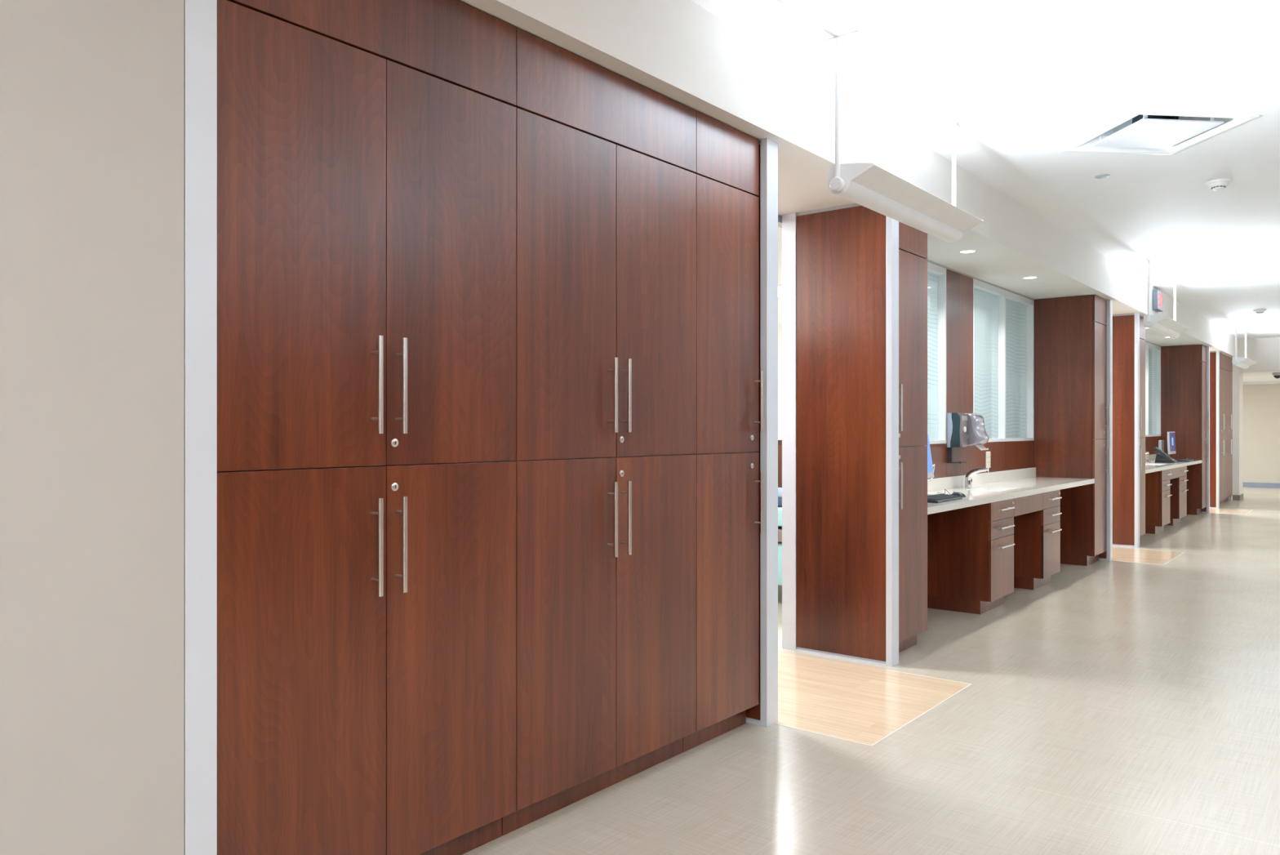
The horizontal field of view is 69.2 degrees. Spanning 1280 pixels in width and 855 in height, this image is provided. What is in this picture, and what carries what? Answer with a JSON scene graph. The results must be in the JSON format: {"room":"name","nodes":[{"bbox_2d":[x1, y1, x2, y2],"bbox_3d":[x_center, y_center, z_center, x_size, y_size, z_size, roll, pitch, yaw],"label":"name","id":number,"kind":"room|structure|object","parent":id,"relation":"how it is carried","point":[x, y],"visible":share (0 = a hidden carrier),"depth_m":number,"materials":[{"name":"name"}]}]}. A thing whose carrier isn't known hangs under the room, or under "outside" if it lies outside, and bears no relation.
{"room":"hospital corridor","nodes":[
{"label":"hospital corridor","id":0,"kind":"room"},
{"bbox_2d":[0,0,184,854],"bbox_3d":[-3.312,0.017,-0.525,0.087,2.706,7.038,0,0,39],"label":"wall","id":1,"kind":"structure","parent":0,"point":[92,91],"depth_m":2.04,"materials":[{"name":"beige paint"}]},
{"bbox_2d":[746,137,777,726],"bbox_3d":[0.333,0.017,4.526,0.722,2.706,0.100,0,0,39],"label":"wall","id":2,"kind":"structure","parent":0,"point":[765,713],"depth_m":4.29,"materials":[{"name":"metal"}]},
{"bbox_2d":[775,669,971,746],"bbox_3d":[1.204,1.369,4.639,0.476,0.002,1.244,0,0,39],"label":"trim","id":3,"kind":"structure","parent":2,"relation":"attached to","point":[889,669],"depth_m":4.27,"materials":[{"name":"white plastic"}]},
{"bbox_2d":[782,203,898,666],"bbox_3d":[1.200,0.017,5.608,0.722,2.706,0.100,0,0,39],"label":"wall","id":4,"kind":"structure","parent":0,"point":[840,264],"depth_m":5.56,"materials":[{"name":"wood"}]},
{"bbox_2d":[777,214,782,227],"bbox_3d":[0.693,-1.313,5.638,0.070,0.046,2.086,0,0,39],"label":"trim","id":5,"kind":"structure","parent":4,"relation":"attached to","point":[780,217],"depth_m":5.82,"materials":[{"name":"metal"}]},
{"bbox_2d":[458,0,1239,358],"bbox_3d":[1.038,-1.623,8.779,5.040,0.574,27.000,0,0,39],"label":"soffit","id":6,"kind":"structure","parent":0,"point":[680,51],"depth_m":4.58,"materials":[{"name":"paint"}]},
{"bbox_2d":[958,249,977,253],"bbox_3d":[2.470,-1.334,6.991,0.132,0.004,0.132,0,0,39],"label":"recessed light","id":7,"kind":"object","parent":6,"relation":"in","point":[963,251],"visible":1,"depth_m":6.98,"materials":[{"name":"white plastic"}]},
{"bbox_2d":[927,259,1034,300],"bbox_3d":[2.681,-1.329,7.931,0.104,0.014,4.330,0,0,39],"label":"trim","id":8,"kind":"structure","parent":6,"relation":"attached to","point":[930,261],"depth_m":8.26,"materials":[{"name":"metal"}]},
{"bbox_2d":[1022,275,1038,279],"bbox_3d":[3.449,-1.334,8.206,0.132,0.004,0.132,0,0,39],"label":"recessed light","id":9,"kind":"object","parent":6,"relation":"in","point":[1031,277],"visible":1,"depth_m":8.21,"materials":[{"name":"white plastic"}]},
{"bbox_2d":[1152,288,1163,311],"bbox_3d":[6.262,-1.546,11.219,0.056,0.232,0.340,0,0,39],"label":"exit sign","id":10,"kind":"object","parent":6,"relation":"attached to","point":[1157,295],"visible":1,"depth_m":11.10,"materials":[{"name":"red"}]},
{"bbox_2d":[1221,333,1225,339],"bbox_3d":[9.966,-1.573,15.849,0.050,0.110,0.150,0,0,39],"label":"alarm box","id":11,"kind":"object","parent":6,"relation":"attached to","point":[1223,335],"visible":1,"depth_m":15.82,"materials":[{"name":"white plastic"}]},
{"bbox_2d":[462,486,1279,854],"bbox_3d":[5.158,1.399,9.194,10.950,0.062,33.200,0,0,39],"label":"floor","id":12,"kind":"structure","parent":0,"point":[1111,707],"depth_m":4.07,"materials":[{"name":"tile"}]},
{"bbox_2d":[184,0,217,854],"bbox_3d":[-1.085,0.017,2.251,0.090,2.706,0.076,0,0,39],"label":"corner guard","id":13,"kind":"object","parent":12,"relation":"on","point":[200,15],"visible":0.67,"depth_m":2.22,"materials":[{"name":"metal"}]},
{"bbox_2d":[217,0,515,854],"bbox_3d":[-0.929,0.019,2.837,0.602,2.702,1.026,0,0,39],"label":"tall cabinet","id":14,"kind":"object","parent":12,"relation":"on","point":[366,148],"visible":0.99,"depth_m":2.62,"materials":[{"name":"brown wood"}]},
{"bbox_2d":[502,26,696,835],"bbox_3d":[-0.285,0.019,3.640,0.602,2.702,1.032,0,0,39],"label":"tall cabinet","id":15,"kind":"object","parent":12,"relation":"on","point":[606,161],"visible":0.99,"depth_m":3.40,"materials":[{"name":"brown wood"}]},
{"bbox_2d":[682,110,763,751],"bbox_3d":[0.193,0.019,4.237,0.602,2.702,0.498,0,0,39],"label":"tall cabinet","id":16,"kind":"object","parent":12,"relation":"on","point":[727,380],"visible":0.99,"depth_m":4.07,"materials":[{"name":"brown wood"}]},
{"bbox_2d":[777,487,782,585],"bbox_3d":[1.397,0.945,7.979,0.740,0.850,1.800,0,0,39],"label":"stretcher","id":17,"kind":"object","parent":12,"relation":"on","point":[780,489],"visible":0.02,"depth_m":7.14,"materials":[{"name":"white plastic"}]},
{"bbox_2d":[777,487,782,506],"bbox_3d":[1.178,0.564,7.706,0.720,0.088,0.900,0,0,39],"label":"blanket","id":18,"kind":"object","parent":17,"relation":"on","point":[780,489],"depth_m":7.22,"materials":[{"name":"blue fabric"}]},
{"bbox_2d":[777,438,782,487],"bbox_3d":[1.459,0.740,9.467,0.576,1.260,2.240,0,0,39],"label":"base cabinet","id":19,"kind":"object","parent":12,"relation":"on","point":[780,441],"visible":0.02,"depth_m":8.93,"materials":[{"name":"brown wood"}]},
{"bbox_2d":[898,221,927,652],"bbox_3d":[1.421,0.019,5.833,0.682,2.702,0.520,0,0,39],"label":"tall cabinet","id":20,"kind":"object","parent":12,"relation":"on","point":[913,242],"visible":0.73,"depth_m":5.68,"materials":[{"name":"brown wood"}]},
{"bbox_2d":[927,498,1014,613],"bbox_3d":[2.542,0.956,7.166,0.594,0.828,0.543,0,0,39],"label":"drawer unit","id":21,"kind":"object","parent":12,"relation":"on","point":[971,549],"visible":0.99,"depth_m":6.95,"materials":[{"name":"brown wood"}]},
{"bbox_2d":[927,466,1094,514],"bbox_3d":[2.943,0.518,7.721,0.574,0.240,4.330,0,0,39],"label":"countertop","id":22,"kind":"structure","parent":21,"relation":"on","point":[996,486],"depth_m":7.89,"materials":[{"name":"white stone"}]},
{"bbox_2d":[926,432,933,495],"bbox_3d":[2.035,0.263,6.737,0.160,0.467,0.500,0,0,39],"label":"computer monitor","id":23,"kind":"object","parent":22,"relation":"on","point":[930,468],"visible":0.06,"depth_m":6.90,"materials":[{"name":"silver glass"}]},
{"bbox_2d":[927,493,962,502],"bbox_3d":[2.067,0.480,6.417,0.160,0.034,0.460,0,0,39],"label":"keyboard","id":24,"kind":"object","parent":22,"relation":"on","point":[937,498],"visible":0.92,"depth_m":6.37,"materials":[{"name":"black plastic"}]},
{"bbox_2d":[938,488,965,497],"bbox_3d":[2.332,0.468,6.957,0.151,0.058,0.445,0,0,11],"label":"computer mouse","id":25,"kind":"object","parent":22,"relation":"on","point":[959,494],"visible":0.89,"depth_m":6.75,"materials":[{"name":"black plastic"}]},
{"bbox_2d":[964,467,988,487],"bbox_3d":[2.825,0.411,7.784,0.200,0.172,0.057,0,0,39],"label":"faucet","id":26,"kind":"object","parent":22,"relation":"on","point":[968,478],"visible":1,"depth_m":7.80,"materials":[{"name":"silver metal"}]},
{"bbox_2d":[965,486,1020,491],"bbox_3d":[2.926,0.568,7.689,0.312,0.140,0.642,0,0,39],"label":"sink basin","id":27,"kind":"object","parent":22,"relation":"in","point":[977,488],"depth_m":7.91,"materials":[{"name":"white ceramic"}]},
{"bbox_2d":[1012,493,1043,516],"bbox_3d":[3.152,0.613,7.536,0.019,0.142,0.796,0,0,39],"label":"apron","id":28,"kind":"object","parent":22,"relation":"attached to","point":[1032,503],"visible":0.96,"depth_m":7.50,"materials":[{"name":"brown wood"}]},
{"bbox_2d":[1013,489,1062,589],"bbox_3d":[3.375,0.956,8.206,0.594,0.828,0.525,0,0,39],"label":"drawer unit","id":29,"kind":"object","parent":12,"relation":"on","point":[1037,534],"visible":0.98,"depth_m":7.95,"materials":[{"name":"brown wood"}]},
{"bbox_2d":[1034,294,1110,565],"bbox_3d":[4.446,0.019,9.607,0.682,2.702,0.495,0,0,39],"label":"tall cabinet","id":30,"kind":"object","parent":12,"relation":"on","point":[1070,407],"visible":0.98,"depth_m":9.39,"materials":[{"name":"brown wood"}]},
{"bbox_2d":[1139,315,1145,536],"bbox_3d":[5.708,0.019,11.182,0.682,2.702,0.520,0,0,39],"label":"tall cabinet","id":31,"kind":"object","parent":12,"relation":"on","point":[1142,328],"visible":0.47,"depth_m":11.06,"materials":[{"name":"brown wood"}]},
{"bbox_2d":[1145,468,1172,533],"bbox_3d":[6.756,0.956,12.424,0.594,0.828,0.600,0,0,39],"label":"drawer unit","id":32,"kind":"object","parent":12,"relation":"on","point":[1157,484],"visible":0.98,"depth_m":12.11,"materials":[{"name":"brown wood"}]},
{"bbox_2d":[1166,466,1188,525],"bbox_3d":[7.585,0.956,13.458,0.594,0.828,0.630,0,0,39],"label":"drawer unit","id":33,"kind":"object","parent":12,"relation":"on","point":[1178,500],"visible":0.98,"depth_m":13.12,"materials":[{"name":"brown wood"}]},
{"bbox_2d":[1160,344,1208,515],"bbox_3d":[8.810,0.019,15.052,0.682,2.702,0.450,0,0,39],"label":"tall cabinet","id":34,"kind":"object","parent":12,"relation":"on","point":[1183,367],"visible":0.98,"depth_m":14.84,"materials":[{"name":"brown wood"}]},
{"bbox_2d":[1145,453,1201,473],"bbox_3d":[7.275,0.518,13.126,0.574,0.240,4.475,0,0,39],"label":"countertop","id":35,"kind":"structure","parent":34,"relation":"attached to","point":[1152,466],"depth_m":13.16,"materials":[{"name":"white stone"}]},
{"bbox_2d":[1145,463,1165,465],"bbox_3d":[7.154,0.568,12.964,0.312,0.140,0.642,0,0,39],"label":"sink basin","id":36,"kind":"object","parent":35,"relation":"in","point":[1145,464],"depth_m":13.18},
{"bbox_2d":[1158,440,1164,453],"bbox_3d":[7.924,0.336,14.115,0.092,0.322,0.220,0,0,39],"label":"thin client","id":37,"kind":"object","parent":35,"relation":"on","point":[1161,442],"visible":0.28,"depth_m":14.04,"materials":[{"name":"grey plastic"}]},
{"bbox_2d":[1146,447,1177,462],"bbox_3d":[7.552,0.382,13.438,0.302,0.230,0.701,0,0,39],"label":"desk telephone","id":38,"kind":"object","parent":35,"relation":"on","point":[1162,457],"visible":1,"depth_m":13.53,"materials":[{"name":"black plastic"}]},
{"bbox_2d":[1167,431,1175,456],"bbox_3d":[8.104,0.271,14.125,0.160,0.451,0.500,0,0,39],"label":"computer monitor","id":39,"kind":"object","parent":35,"relation":"on","point":[1171,435],"visible":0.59,"depth_m":14.05,"materials":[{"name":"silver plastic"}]},
{"bbox_2d":[1169,466,1179,479],"bbox_3d":[7.356,0.613,12.782,0.019,0.142,0.708,0,0,39],"label":"apron","id":40,"kind":"object","parent":35,"relation":"attached to","point":[1175,471],"visible":0.96,"depth_m":12.79,"materials":[{"name":"brown wood"}]},
{"bbox_2d":[1177,458,1194,462],"bbox_3d":[8.219,0.480,13.981,0.160,0.034,0.420,0,0,39],"label":"keyboard","id":41,"kind":"object","parent":35,"relation":"on","point":[1181,460],"visible":1,"depth_m":13.85,"materials":[{"name":"black plastic"}]},
{"bbox_2d":[1219,352,1225,504],"bbox_3d":[10.084,0.019,16.578,0.602,2.702,1.035,0,0,39],"label":"tall cabinet","id":42,"kind":"object","parent":12,"relation":"on","point":[1222,357],"visible":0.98,"depth_m":16.55,"materials":[{"name":"brown wood"}]},
{"bbox_2d":[1220,355,1232,503],"bbox_3d":[10.733,0.019,17.388,0.602,2.702,1.040,0,0,39],"label":"tall cabinet","id":43,"kind":"object","parent":12,"relation":"on","point":[1228,365],"visible":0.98,"depth_m":17.24,"materials":[{"name":"brown wood"}]},
{"bbox_2d":[777,299,1112,560],"bbox_3d":[2.954,0.017,11.210,4.990,2.706,0.100,0,0,39],"label":"wall","id":44,"kind":"structure","parent":0,"point":[1107,555],"depth_m":9.63,"materials":[{"name":"paint"}]},
{"bbox_2d":[1112,548,1184,564],"bbox_3d":[5.473,1.369,9.966,0.476,0.002,1.209,0,0,39],"label":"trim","id":45,"kind":"structure","parent":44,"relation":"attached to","point":[1143,548],"depth_m":9.60,"materials":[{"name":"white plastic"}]},
{"bbox_2d":[946,268,973,443],"bbox_3d":[2.693,-0.600,7.949,0.101,1.444,0.639,0,0,39],"label":"pier","id":46,"kind":"object","parent":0,"point":[959,287],"visible":0.64,"depth_m":7.90,"materials":[{"name":"brown wood"}]},
{"bbox_2d":[946,413,968,462],"bbox_3d":[2.633,0.077,7.691,0.128,0.414,0.133,0,0,39],"label":"soap dispenser","id":47,"kind":"object","parent":46,"relation":"attached to","point":[957,423],"visible":1,"depth_m":7.65,"materials":[{"name":"white plastic"}]},
{"bbox_2d":[947,461,966,462],"bbox_3d":[2.628,0.278,7.696,0.114,0.012,0.123,0,0,39],"label":"drip tray","id":48,"kind":"object","parent":47,"relation":"on","point":[948,461],"depth_m":7.66,"materials":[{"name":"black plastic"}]},
{"bbox_2d":[964,413,988,449],"bbox_3d":[2.816,0.025,7.855,0.208,0.313,0.288,0,0,39],"label":"paper towel dispenser","id":49,"kind":"object","parent":46,"relation":"attached to","point":[977,436],"visible":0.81,"depth_m":7.74,"materials":[{"name":"black plastic"}]},
{"bbox_2d":[927,440,1034,479],"bbox_3d":[2.679,0.746,7.932,0.100,1.248,4.330,0,0,39],"label":"wall","id":50,"kind":"structure","parent":0,"point":[1010,455],"depth_m":8.38,"materials":[{"name":"brown wood"}]},
{"bbox_2d":[927,262,946,444],"bbox_3d":[1.912,-0.600,6.969,0.092,1.444,1.867,0,0,39],"label":"window","id":51,"kind":"structure","parent":50,"relation":"in","point":[936,274],"depth_m":7.65,"materials":[{"name":"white glass"}]},
{"bbox_2d":[927,466,1035,491],"bbox_3d":[2.726,0.448,7.894,0.019,0.099,4.330,0,0,39],"label":"backsplash","id":52,"kind":"structure","parent":50,"relation":"attached to","point":[952,482],"depth_m":8.30,"materials":[{"name":"white stone"}]},
{"bbox_2d":[986,451,990,467],"bbox_3d":[3.178,0.282,8.468,0.008,0.150,0.120,0,0,39],"label":"outlet plate","id":53,"kind":"object","parent":50,"relation":"attached to","point":[988,453],"visible":0.96,"depth_m":8.46,"materials":[{"name":"beige plastic"}]},
{"bbox_2d":[973,278,1034,441],"bbox_3d":[3.466,-0.600,8.907,0.092,1.444,1.824,0,0,39],"label":"window","id":54,"kind":"structure","parent":50,"relation":"in","point":[1003,320],"depth_m":8.88,"materials":[{"name":"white glass"}]},
{"bbox_2d":[690,0,1279,338],"bbox_3d":[4.881,-1.790,5.699,5.410,0.160,27.400,0,0,39],"label":"ceiling","id":55,"kind":"structure","parent":0,"point":[1035,79],"depth_m":4.79,"materials":[{"name":"white paint"}]},
{"bbox_2d":[824,30,982,243],"bbox_3d":[1.346,-1.368,4.570,0.220,0.684,1.447,0,0,39],"label":"pendant light","id":56,"kind":"object","parent":55,"relation":"hanging from","point":[868,185],"visible":1,"depth_m":4.35,"materials":[{"name":"white metal"}]},
{"bbox_2d":[1094,173,1110,178],"bbox_3d":[3.131,-1.707,6.285,0.092,0.006,0.092,0,0,39],"label":"cap","id":57,"kind":"object","parent":55,"relation":"attached to","point":[1105,175],"visible":1,"depth_m":6.28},
{"bbox_2d":[1062,110,1259,155],"bbox_3d":[2.984,-1.760,5.375,0.714,0.129,0.714,0,0,-6],"label":"ceiling vent","id":58,"kind":"object","parent":55,"relation":"in","point":[1140,131],"visible":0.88,"depth_m":5.38,"materials":[{"name":"white plastic"}]},
{"bbox_2d":[1142,258,1191,338],"bbox_3d":[5.681,-1.368,9.979,0.220,0.684,1.542,0,0,39],"label":"pendant light","id":59,"kind":"object","parent":55,"relation":"hanging from","point":[1166,326],"visible":1,"depth_m":9.67,"materials":[{"name":"white metal"}]},
{"bbox_2d":[1204,178,1231,191],"bbox_3d":[4.003,-1.680,6.423,0.156,0.060,0.156,0,0,39],"label":"smoke detector","id":60,"kind":"object","parent":55,"relation":"attached to","point":[1218,184],"visible":1,"depth_m":6.39,"materials":[{"name":"white plastic"}]},
{"bbox_2d":[1231,322,1257,368],"bbox_3d":[10.087,-1.368,15.477,0.220,0.684,1.392,0,0,39],"label":"pendant light","id":61,"kind":"object","parent":55,"relation":"hanging from","point":[1243,362],"visible":1,"depth_m":15.06,"materials":[{"name":"white metal"}]},
{"bbox_2d":[1253,308,1266,314],"bbox_3d":[8.909,-1.680,13.339,0.156,0.060,0.156,0,0,39],"label":"smoke detector","id":62,"kind":"object","parent":55,"relation":"attached to","point":[1262,310],"visible":1,"depth_m":13.30,"materials":[{"name":"white plastic"}]},
{"bbox_2d":[1112,312,1139,547],"bbox_3d":[5.486,0.017,10.956,0.722,2.706,0.100,0,0,39],"label":"wall","id":63,"kind":"structure","parent":0,"point":[1126,326],"depth_m":10.77,"materials":[{"name":"wood"}]},
{"bbox_2d":[1145,435,1160,454],"bbox_3d":[7.011,0.746,13.338,0.100,1.248,4.475,0,0,39],"label":"wall","id":64,"kind":"structure","parent":0,"point":[1151,442],"depth_m":14.46,"materials":[{"name":"brown wood"}]},
{"bbox_2d":[1145,453,1158,461],"bbox_3d":[7.059,0.448,13.300,0.019,0.099,4.475,0,0,39],"label":"backsplash","id":65,"kind":"structure","parent":64,"relation":"attached to","point":[1151,456],"depth_m":14.28,"materials":[{"name":"white stone"}]},
{"bbox_2d":[1145,341,1160,436],"bbox_3d":[7.769,-0.600,14.276,0.092,1.444,2.064,0,0,39],"label":"window","id":66,"kind":"structure","parent":64,"relation":"in","point":[1153,352],"depth_m":14.81,"materials":[{"name":"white glass"}]},
{"bbox_2d":[1201,346,1209,513],"bbox_3d":[8.969,0.017,15.303,0.722,2.706,0.100,0,0,39],"label":"wall","id":67,"kind":"structure","parent":0,"point":[1206,509],"depth_m":15.05,"materials":[{"name":"metal"}]},
{"bbox_2d":[1209,351,1219,508],"bbox_3d":[9.670,0.017,16.176,0.722,2.706,0.100,0,0,39],"label":"wall","id":68,"kind":"structure","parent":0,"point":[1214,355],"depth_m":15.95,"materials":[{"name":"wood"}]},
{"bbox_2d":[1227,495,1232,500],"bbox_3d":[11.058,0.017,17.923,0.640,2.706,0.198,0,0,39],"label":"wall","id":69,"kind":"structure","parent":0,"point":[1230,498],"depth_m":17.66,"materials":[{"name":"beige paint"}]},
{"bbox_2d":[1232,337,1279,494],"bbox_3d":[13.262,-0.170,16.668,5.650,3.080,0.600,0,0,39],"label":"wall","id":70,"kind":"structure","parent":0,"point":[1265,352],"depth_m":17.74,"materials":[{"name":"beige paint"}]},
{"bbox_2d":[1232,493,1243,500],"bbox_3d":[11.575,1.320,18.012,0.175,0.100,0.612,0,0,39],"label":"baseboard","id":71,"kind":"structure","parent":70,"relation":"attached to","point":[1235,497],"depth_m":17.77,"materials":[{"name":"grey rubber"}]},
{"bbox_2d":[1242,383,1279,483],"bbox_3d":[14.961,0.087,21.426,10.950,2.566,0.150,0,0,39],"label":"wall","id":72,"kind":"structure","parent":0,"point":[1260,402],"depth_m":21.69,"materials":[{"name":"paint"}]},
{"bbox_2d":[1242,481,1279,488],"bbox_3d":[14.909,1.315,21.361,10.950,0.110,0.015,0,0,39],"label":"baseboard","id":73,"kind":"structure","parent":72,"relation":"attached to","point":[1244,483],"depth_m":21.67,"materials":[{"name":"grey rubber"}]},
{"bbox_2d":[1242,381,1279,384],"bbox_3d":[14.895,-1.069,21.344,10.950,0.055,0.060,0,0,39],"label":"trim","id":74,"kind":"structure","parent":72,"relation":"attached to","point":[1258,382],"depth_m":21.64,"materials":[{"name":"white paint"}]},
{"bbox_2d":[1242,371,1279,382],"bbox_3d":[14.927,-1.196,18.633,7.510,0.200,4.650,0,0,39],"label":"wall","id":75,"kind":"structure","parent":0,"point":[1246,376],"depth_m":19.79,"materials":[{"name":"white paint"}]},
{"bbox_2d":[1272,372,1279,377],"bbox_3d":[12.463,-1.038,18.141,0.170,0.114,0.170,0,0,39],"label":"dome camera","id":76,"kind":"object","parent":75,"relation":"attached to","point":[1277,375],"visible":1,"depth_m":18.10,"materials":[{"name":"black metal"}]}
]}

